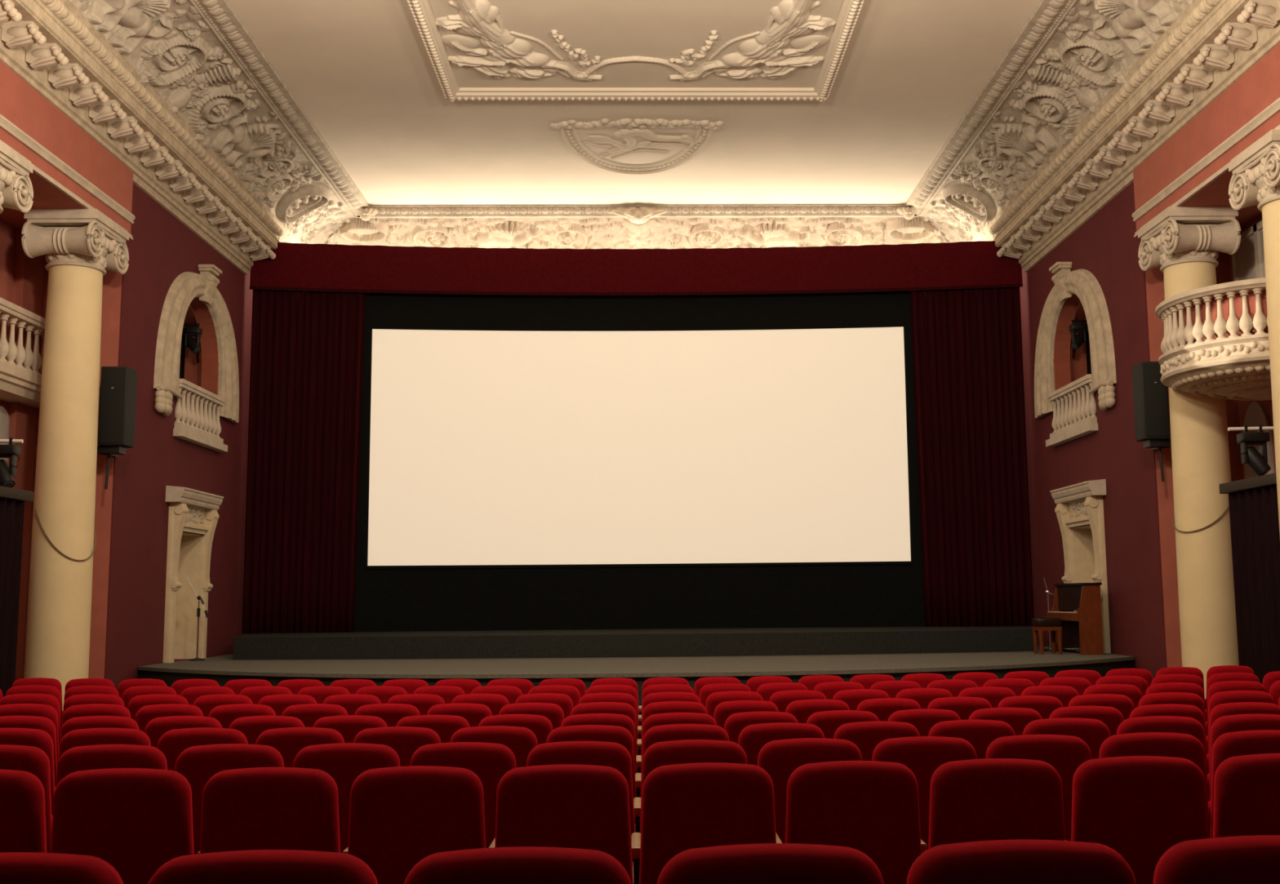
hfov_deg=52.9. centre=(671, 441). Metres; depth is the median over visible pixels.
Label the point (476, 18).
molding
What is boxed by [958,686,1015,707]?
seat
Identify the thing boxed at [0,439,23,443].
pipe
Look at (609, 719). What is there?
seat
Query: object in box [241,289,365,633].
stage curtain
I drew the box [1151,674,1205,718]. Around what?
seat
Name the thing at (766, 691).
seat
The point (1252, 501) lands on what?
wall
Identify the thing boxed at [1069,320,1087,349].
lamp
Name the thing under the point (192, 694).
seat
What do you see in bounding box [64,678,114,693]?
seat
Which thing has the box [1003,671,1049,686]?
seat
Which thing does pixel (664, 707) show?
seat
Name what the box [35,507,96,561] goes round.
cable
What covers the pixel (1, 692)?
seat
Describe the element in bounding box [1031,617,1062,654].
stool
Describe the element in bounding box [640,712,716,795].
seat
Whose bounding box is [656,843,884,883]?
seat
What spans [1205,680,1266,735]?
seat
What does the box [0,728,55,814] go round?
seat
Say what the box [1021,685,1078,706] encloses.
seat
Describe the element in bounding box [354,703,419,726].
seat
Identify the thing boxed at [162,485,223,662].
door
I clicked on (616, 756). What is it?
seat
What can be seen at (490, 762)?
seat
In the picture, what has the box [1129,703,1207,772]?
seat
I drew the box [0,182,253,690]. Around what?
wall
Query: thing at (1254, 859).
seat
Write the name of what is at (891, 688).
seat
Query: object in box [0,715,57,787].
seat
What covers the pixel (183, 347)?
curtain
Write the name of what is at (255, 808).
seat
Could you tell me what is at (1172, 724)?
seat
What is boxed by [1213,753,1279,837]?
seat
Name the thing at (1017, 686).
seat
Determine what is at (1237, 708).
seat
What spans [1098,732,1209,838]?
seat
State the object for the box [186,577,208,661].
microphone stand
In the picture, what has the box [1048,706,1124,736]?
seat
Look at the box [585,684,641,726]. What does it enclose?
seat
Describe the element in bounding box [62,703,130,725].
seat
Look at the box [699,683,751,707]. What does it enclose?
seat
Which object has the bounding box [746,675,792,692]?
seat
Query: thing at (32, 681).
seat
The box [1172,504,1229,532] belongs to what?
cable
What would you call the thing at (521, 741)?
seat
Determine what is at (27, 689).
seat
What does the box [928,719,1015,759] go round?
seat
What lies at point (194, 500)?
cornice
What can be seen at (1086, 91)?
crown molding
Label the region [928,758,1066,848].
seat
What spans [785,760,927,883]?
seat
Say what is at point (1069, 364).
wall niche
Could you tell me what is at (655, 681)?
seat
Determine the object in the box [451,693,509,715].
seat
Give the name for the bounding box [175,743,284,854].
seat
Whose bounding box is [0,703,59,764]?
seat
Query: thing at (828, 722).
seat
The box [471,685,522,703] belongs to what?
seat
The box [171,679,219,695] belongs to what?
seat
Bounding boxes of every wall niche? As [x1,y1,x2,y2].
[182,297,218,413]
[1053,293,1088,408]
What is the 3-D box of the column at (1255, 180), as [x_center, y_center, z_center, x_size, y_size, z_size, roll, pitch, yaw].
[7.473,-0.081,15.043,1.000,7.037,1.378,0,-7,-1]
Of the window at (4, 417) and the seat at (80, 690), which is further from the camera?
the window at (4, 417)
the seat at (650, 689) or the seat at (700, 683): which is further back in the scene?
the seat at (700, 683)
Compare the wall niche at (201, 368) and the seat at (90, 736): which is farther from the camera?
the wall niche at (201, 368)
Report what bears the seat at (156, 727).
on the floor
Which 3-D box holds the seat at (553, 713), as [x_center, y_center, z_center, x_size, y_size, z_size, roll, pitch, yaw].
[-1.056,2.489,9.958,0.564,0.950,0.494,0,-7,-1]
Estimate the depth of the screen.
25.27 m
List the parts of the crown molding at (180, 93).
moulding, cornice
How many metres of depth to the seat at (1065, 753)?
6.09 m
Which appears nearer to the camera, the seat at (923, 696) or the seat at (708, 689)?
the seat at (923, 696)
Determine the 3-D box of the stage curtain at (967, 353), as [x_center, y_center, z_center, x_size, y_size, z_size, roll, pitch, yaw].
[5.814,-0.045,25.019,2.140,7.200,0.157,-1,-7,6]
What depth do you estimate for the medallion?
22.40 m
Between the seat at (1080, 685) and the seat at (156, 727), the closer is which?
the seat at (156, 727)
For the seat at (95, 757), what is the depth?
5.99 m
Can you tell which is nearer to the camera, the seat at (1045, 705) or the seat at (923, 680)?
the seat at (1045, 705)
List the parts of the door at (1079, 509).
frame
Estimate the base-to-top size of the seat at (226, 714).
0.950 m
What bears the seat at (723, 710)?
on the floor
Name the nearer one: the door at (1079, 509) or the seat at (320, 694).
the seat at (320, 694)
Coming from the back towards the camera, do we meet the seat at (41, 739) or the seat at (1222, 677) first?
the seat at (1222, 677)
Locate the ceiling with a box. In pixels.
[226,0,1040,204]
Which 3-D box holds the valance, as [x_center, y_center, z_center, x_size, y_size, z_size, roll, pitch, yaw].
[-0.639,-3.424,25.327,15.000,0.958,0.689,0,-7,-1]
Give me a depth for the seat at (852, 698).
11.09 m
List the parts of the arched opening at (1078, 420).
hand rail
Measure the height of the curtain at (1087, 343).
2.000 m
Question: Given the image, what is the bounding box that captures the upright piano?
[1046,582,1103,654]
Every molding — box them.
[0,0,368,275]
[325,204,950,248]
[406,0,865,102]
[905,0,1279,272]
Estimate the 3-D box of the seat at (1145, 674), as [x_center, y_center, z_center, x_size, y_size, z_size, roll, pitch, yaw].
[4.908,2.913,13.856,0.564,0.950,0.494,0,-7,-1]
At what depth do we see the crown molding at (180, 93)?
19.10 m
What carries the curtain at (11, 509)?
hanging from the wall at (12, 500)
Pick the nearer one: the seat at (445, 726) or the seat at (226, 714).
the seat at (445, 726)
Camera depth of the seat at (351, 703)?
10.98 m
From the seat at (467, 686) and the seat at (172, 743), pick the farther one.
the seat at (467, 686)
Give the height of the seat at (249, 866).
0.950 m
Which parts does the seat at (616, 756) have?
armrest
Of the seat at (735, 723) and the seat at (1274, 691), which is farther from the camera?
the seat at (1274, 691)
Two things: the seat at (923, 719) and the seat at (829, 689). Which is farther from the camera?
the seat at (829, 689)
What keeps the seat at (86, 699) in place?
on the floor
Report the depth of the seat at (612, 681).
13.55 m
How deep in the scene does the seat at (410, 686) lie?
13.49 m
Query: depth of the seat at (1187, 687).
11.16 m
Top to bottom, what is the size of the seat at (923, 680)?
0.950 m
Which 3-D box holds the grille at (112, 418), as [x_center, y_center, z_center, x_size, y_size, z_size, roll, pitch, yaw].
[-7.860,-0.514,18.071,0.330,1.060,0.035,0,-7,-1]
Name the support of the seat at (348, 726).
on the floor
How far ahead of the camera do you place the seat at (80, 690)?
12.18 m
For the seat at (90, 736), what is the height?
0.950 m
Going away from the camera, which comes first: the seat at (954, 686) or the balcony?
the seat at (954, 686)
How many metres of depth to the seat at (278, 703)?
10.97 m
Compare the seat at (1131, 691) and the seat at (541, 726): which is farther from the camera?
the seat at (1131, 691)
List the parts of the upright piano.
panel, panel, lid, panel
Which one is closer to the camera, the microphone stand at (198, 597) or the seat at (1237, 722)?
the seat at (1237, 722)
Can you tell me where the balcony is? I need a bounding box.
[1155,277,1271,400]
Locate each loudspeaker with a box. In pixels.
[97,366,137,488]
[1131,361,1171,481]
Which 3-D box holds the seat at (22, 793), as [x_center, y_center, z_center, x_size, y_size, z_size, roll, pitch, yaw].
[-2.595,1.718,4.931,0.564,0.950,0.494,0,-7,-1]
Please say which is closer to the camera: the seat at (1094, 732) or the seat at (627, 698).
the seat at (1094, 732)
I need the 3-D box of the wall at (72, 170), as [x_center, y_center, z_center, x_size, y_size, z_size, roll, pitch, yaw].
[-8.083,-5.024,8.602,0.720,1.480,21.200,0,-7,-1]
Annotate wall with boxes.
[0,60,135,239]
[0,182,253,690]
[0,485,34,697]
[1019,181,1275,679]
[1218,472,1279,684]
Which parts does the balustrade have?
hand rail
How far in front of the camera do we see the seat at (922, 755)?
6.07 m
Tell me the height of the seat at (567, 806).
0.950 m
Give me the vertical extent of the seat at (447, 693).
0.950 m
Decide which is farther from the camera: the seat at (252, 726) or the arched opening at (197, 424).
the arched opening at (197, 424)
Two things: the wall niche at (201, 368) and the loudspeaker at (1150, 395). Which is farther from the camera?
the wall niche at (201, 368)
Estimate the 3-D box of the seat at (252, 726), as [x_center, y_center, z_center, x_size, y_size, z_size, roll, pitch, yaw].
[-2.678,2.315,8.672,0.564,0.950,0.494,0,-7,-1]
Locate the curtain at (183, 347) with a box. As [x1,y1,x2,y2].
[174,335,185,421]
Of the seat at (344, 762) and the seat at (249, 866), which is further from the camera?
the seat at (344, 762)
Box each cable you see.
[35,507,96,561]
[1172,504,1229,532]
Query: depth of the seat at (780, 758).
6.06 m
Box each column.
[0,139,33,213]
[21,208,128,707]
[1137,206,1240,698]
[1228,129,1279,533]
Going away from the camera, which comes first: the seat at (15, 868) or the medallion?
the seat at (15, 868)
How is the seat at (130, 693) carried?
on the floor
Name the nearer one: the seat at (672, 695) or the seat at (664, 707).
the seat at (664, 707)
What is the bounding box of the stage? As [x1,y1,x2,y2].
[137,626,1134,706]
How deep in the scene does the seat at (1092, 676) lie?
13.66 m
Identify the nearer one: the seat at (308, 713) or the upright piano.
the seat at (308, 713)
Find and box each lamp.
[0,437,21,488]
[182,323,202,353]
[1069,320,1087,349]
[1236,425,1271,475]
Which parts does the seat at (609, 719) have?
armrest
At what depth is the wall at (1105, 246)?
20.21 m
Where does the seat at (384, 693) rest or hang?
on the floor
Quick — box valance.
[249,240,1022,295]
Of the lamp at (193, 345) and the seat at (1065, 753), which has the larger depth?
the lamp at (193, 345)
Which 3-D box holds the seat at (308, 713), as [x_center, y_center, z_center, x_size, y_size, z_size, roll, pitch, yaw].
[-2.706,2.491,9.921,0.564,0.950,0.494,0,-7,-1]
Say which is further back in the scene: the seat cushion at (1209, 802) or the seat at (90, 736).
the seat at (90, 736)
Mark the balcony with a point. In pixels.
(1215, 344)
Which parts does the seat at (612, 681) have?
armrest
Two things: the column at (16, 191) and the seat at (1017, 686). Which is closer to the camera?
the seat at (1017, 686)
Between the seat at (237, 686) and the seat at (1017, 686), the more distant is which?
the seat at (237, 686)
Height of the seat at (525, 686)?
0.950 m
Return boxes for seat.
[0,688,2,699]
[0,693,61,748]
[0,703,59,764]
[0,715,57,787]
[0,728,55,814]
[0,744,53,853]
[0,768,46,852]
[0,852,123,883]
[5,684,62,733]
[12,677,62,721]
[51,768,199,883]
[56,744,167,786]
[58,728,151,759]
[60,715,138,740]
[62,693,124,713]
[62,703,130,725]
[63,685,119,702]
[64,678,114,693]
[117,678,167,699]
[122,685,176,709]
[128,693,188,720]
[135,703,203,732]
[144,715,222,748]
[147,849,377,883]
[157,727,247,771]
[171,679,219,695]
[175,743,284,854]
[181,685,234,705]
[193,693,253,716]
[200,767,347,853]
[208,703,275,728]
[224,679,271,694]
[229,715,304,744]
[239,685,292,704]
[255,727,344,767]
[257,693,316,715]
[276,679,324,694]
[281,703,347,727]
[293,742,399,853]
[297,685,349,703]
[312,715,386,742]
[323,693,381,715]
[329,679,376,693]
[347,765,495,883]
[353,726,440,766]
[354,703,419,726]
[355,685,407,703]
[382,679,428,693]
[386,693,444,715]
[395,715,470,742]
[404,846,631,883]
[409,742,515,848]
[413,685,465,703]
[426,702,492,727]
[435,679,480,694]
[449,725,537,768]
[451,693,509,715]
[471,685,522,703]
[478,714,552,745]
[486,678,533,694]
[494,764,640,883]
[498,702,564,729]
[515,693,573,719]
[526,741,640,872]
[528,684,580,707]
[538,678,586,698]
[546,724,641,825]
[560,713,641,797]
[570,702,641,773]
[578,692,641,755]
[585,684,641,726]
[591,677,641,725]
[639,762,782,883]
[640,677,689,725]
[640,684,693,739]
[640,691,700,752]
[640,701,707,755]
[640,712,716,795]
[640,724,729,821]
[640,739,746,833]
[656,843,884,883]
[693,676,741,698]
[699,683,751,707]
[706,691,763,718]
[713,700,778,728]
[724,711,798,743]
[737,722,824,765]
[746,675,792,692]
[756,682,808,701]
[757,737,862,843]
[769,689,826,712]
[785,699,849,723]
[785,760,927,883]
[798,675,844,690]
[806,710,879,738]
[813,681,864,699]
[832,688,889,710]
[833,720,919,760]
[849,674,895,688]
[856,697,920,721]
[870,680,920,697]
[871,736,977,849]
[887,708,960,736]
[895,688,952,708]
[901,673,946,688]
[906,839,1136,883]
[926,679,977,697]
[927,697,991,719]
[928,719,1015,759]
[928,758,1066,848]
[952,671,998,687]
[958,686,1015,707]
[968,707,1042,735]
[983,678,1034,696]
[986,734,1091,840]
[998,695,1062,719]
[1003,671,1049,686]
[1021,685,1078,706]
[1022,717,1110,759]
[1039,676,1091,695]
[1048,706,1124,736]
[1054,669,1101,685]
[1068,693,1133,719]
[1071,755,1208,883]
[1083,684,1141,708]
[1095,675,1147,697]
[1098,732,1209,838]
[1105,668,1152,687]
[1116,715,1208,799]
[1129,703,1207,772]
[1138,692,1207,754]
[1145,682,1206,736]
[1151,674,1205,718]
[1153,835,1279,883]
[1155,666,1204,698]
[1204,665,1253,709]
[1204,672,1259,721]
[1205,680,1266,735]
[1205,690,1274,753]
[1206,702,1279,773]
[1207,713,1279,801]
[1208,729,1279,838]
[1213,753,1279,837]
[1262,671,1279,693]
[1269,680,1279,705]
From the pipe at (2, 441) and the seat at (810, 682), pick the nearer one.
the seat at (810, 682)
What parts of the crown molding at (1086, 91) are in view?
cornice, moulding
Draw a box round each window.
[0,405,9,462]
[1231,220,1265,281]
[1244,401,1274,479]
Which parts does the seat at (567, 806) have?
armrest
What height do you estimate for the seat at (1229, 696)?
0.950 m
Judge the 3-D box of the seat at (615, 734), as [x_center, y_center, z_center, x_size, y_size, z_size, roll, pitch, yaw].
[-0.451,2.113,7.475,0.564,0.950,0.494,0,-7,-1]
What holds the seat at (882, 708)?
on the floor
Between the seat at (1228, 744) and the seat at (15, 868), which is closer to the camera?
the seat at (15, 868)
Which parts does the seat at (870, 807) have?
armrest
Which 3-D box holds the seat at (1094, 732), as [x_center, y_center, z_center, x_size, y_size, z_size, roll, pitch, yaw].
[2.298,2.087,7.540,0.564,0.950,0.494,0,-7,-1]
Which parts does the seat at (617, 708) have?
armrest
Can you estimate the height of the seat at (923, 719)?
0.950 m
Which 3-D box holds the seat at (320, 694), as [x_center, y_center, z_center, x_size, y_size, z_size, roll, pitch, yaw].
[-3.312,2.828,12.410,0.564,0.950,0.494,0,-7,-1]
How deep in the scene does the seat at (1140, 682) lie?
12.41 m
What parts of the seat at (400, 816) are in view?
armrest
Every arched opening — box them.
[153,264,239,452]
[1034,262,1116,447]
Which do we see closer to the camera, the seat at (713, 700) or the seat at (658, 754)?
the seat at (658, 754)
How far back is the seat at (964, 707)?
9.85 m
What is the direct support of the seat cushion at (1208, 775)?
on the seat at (1237, 722)
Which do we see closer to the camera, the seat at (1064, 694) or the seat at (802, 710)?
the seat at (802, 710)
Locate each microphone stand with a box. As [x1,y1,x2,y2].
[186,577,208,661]
[1043,577,1054,651]
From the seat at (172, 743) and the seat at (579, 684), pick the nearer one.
the seat at (172, 743)
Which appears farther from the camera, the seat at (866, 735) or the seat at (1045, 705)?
the seat at (1045, 705)
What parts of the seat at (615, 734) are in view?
armrest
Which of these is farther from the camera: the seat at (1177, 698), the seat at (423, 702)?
the seat at (423, 702)
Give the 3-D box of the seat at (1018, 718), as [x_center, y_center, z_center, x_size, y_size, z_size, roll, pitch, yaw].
[2.271,2.284,8.787,0.564,0.950,0.494,0,-7,-1]
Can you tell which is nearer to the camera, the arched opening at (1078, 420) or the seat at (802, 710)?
the seat at (802, 710)
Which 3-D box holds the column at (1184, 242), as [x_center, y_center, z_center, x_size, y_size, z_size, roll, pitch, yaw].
[7.407,0.282,17.970,1.000,7.041,1.378,0,-7,-1]
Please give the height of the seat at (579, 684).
0.950 m
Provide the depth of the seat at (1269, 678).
12.46 m
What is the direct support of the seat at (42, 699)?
on the floor
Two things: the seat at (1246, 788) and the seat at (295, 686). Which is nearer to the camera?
the seat at (1246, 788)
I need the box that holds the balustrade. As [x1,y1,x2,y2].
[0,297,45,408]
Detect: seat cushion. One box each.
[1206,752,1208,773]
[1207,773,1209,801]
[1208,800,1210,833]
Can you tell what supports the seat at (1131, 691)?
on the floor
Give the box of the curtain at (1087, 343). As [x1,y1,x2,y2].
[1085,331,1096,415]
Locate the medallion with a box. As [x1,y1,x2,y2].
[548,118,724,174]
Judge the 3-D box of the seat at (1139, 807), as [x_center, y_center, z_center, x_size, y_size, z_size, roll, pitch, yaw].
[1.804,1.695,5.033,0.564,0.950,0.494,0,-7,-1]
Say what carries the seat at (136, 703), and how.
on the floor
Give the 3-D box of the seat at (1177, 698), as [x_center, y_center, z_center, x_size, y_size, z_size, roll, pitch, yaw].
[3.892,2.433,10.076,0.564,0.950,0.494,0,-7,-1]
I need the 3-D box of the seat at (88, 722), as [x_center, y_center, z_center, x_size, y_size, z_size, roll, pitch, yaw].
[-3.778,2.311,8.647,0.564,0.950,0.494,0,-7,-1]
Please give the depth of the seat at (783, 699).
11.07 m
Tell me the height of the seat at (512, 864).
0.950 m
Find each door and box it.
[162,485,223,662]
[1049,479,1111,653]
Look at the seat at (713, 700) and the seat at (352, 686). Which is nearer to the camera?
the seat at (713, 700)
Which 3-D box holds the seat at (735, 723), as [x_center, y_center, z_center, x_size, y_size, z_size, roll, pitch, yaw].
[0.621,2.303,8.747,0.564,0.950,0.494,0,-7,-1]
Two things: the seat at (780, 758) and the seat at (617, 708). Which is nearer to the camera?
the seat at (780, 758)
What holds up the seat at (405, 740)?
on the floor
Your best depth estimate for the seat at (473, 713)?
9.76 m
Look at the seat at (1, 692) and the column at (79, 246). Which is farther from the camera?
the column at (79, 246)
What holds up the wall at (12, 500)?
on the floor
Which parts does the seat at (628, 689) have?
armrest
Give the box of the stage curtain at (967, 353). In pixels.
[909,287,1034,626]
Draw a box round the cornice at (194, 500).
[165,485,223,510]
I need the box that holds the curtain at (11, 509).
[0,497,24,697]
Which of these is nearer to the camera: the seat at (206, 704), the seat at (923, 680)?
the seat at (206, 704)
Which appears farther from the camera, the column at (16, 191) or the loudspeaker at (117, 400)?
the loudspeaker at (117, 400)
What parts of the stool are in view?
leg, leg, seat, leg, leg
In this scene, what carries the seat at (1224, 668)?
on the floor
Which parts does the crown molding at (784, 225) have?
moulding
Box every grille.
[98,368,125,443]
[1142,363,1169,436]
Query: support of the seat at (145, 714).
on the floor
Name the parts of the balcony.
hand rail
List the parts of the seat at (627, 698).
armrest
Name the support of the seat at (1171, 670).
on the floor
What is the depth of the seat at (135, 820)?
4.75 m
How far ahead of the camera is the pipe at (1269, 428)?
16.45 m
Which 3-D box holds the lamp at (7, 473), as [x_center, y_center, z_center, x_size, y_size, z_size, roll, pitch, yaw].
[-8.306,0.272,16.050,0.439,0.653,0.287,0,-7,-1]
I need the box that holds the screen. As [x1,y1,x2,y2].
[353,290,925,631]
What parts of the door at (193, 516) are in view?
frame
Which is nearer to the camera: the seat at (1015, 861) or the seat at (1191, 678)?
the seat at (1015, 861)
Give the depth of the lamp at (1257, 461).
16.36 m
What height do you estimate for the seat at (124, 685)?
0.950 m
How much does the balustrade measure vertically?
1.180 m
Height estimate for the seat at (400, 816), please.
0.950 m
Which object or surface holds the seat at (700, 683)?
on the floor
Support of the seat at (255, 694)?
on the floor
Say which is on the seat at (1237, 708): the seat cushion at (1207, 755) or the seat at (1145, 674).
the seat cushion at (1207, 755)
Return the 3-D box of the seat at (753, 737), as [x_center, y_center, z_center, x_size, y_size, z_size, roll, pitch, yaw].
[0.649,2.106,7.500,0.564,0.950,0.494,0,-7,-1]
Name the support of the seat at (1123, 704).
on the floor
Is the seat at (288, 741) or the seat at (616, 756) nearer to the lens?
the seat at (616, 756)
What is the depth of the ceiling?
20.77 m
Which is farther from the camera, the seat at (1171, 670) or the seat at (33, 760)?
the seat at (1171, 670)
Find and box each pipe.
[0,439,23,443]
[1227,426,1273,431]
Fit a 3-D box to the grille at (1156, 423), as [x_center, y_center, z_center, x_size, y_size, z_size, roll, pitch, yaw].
[6.946,-0.607,18.415,0.330,1.060,0.035,0,-7,-1]
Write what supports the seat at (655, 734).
on the floor
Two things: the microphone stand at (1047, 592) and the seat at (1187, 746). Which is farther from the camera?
the microphone stand at (1047, 592)
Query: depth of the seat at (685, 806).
4.80 m
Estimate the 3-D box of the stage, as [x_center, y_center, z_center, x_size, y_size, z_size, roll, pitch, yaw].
[-0.506,3.842,21.546,15.160,1.250,10.480,0,-7,-1]
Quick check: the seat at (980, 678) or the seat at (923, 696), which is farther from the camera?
the seat at (980, 678)
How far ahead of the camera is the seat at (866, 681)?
13.60 m
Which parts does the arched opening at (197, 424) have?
hand rail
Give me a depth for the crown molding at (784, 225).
26.97 m
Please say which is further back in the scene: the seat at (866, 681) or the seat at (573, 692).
the seat at (866, 681)
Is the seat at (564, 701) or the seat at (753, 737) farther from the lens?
the seat at (564, 701)
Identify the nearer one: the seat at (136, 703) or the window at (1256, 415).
the seat at (136, 703)
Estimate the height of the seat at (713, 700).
0.950 m

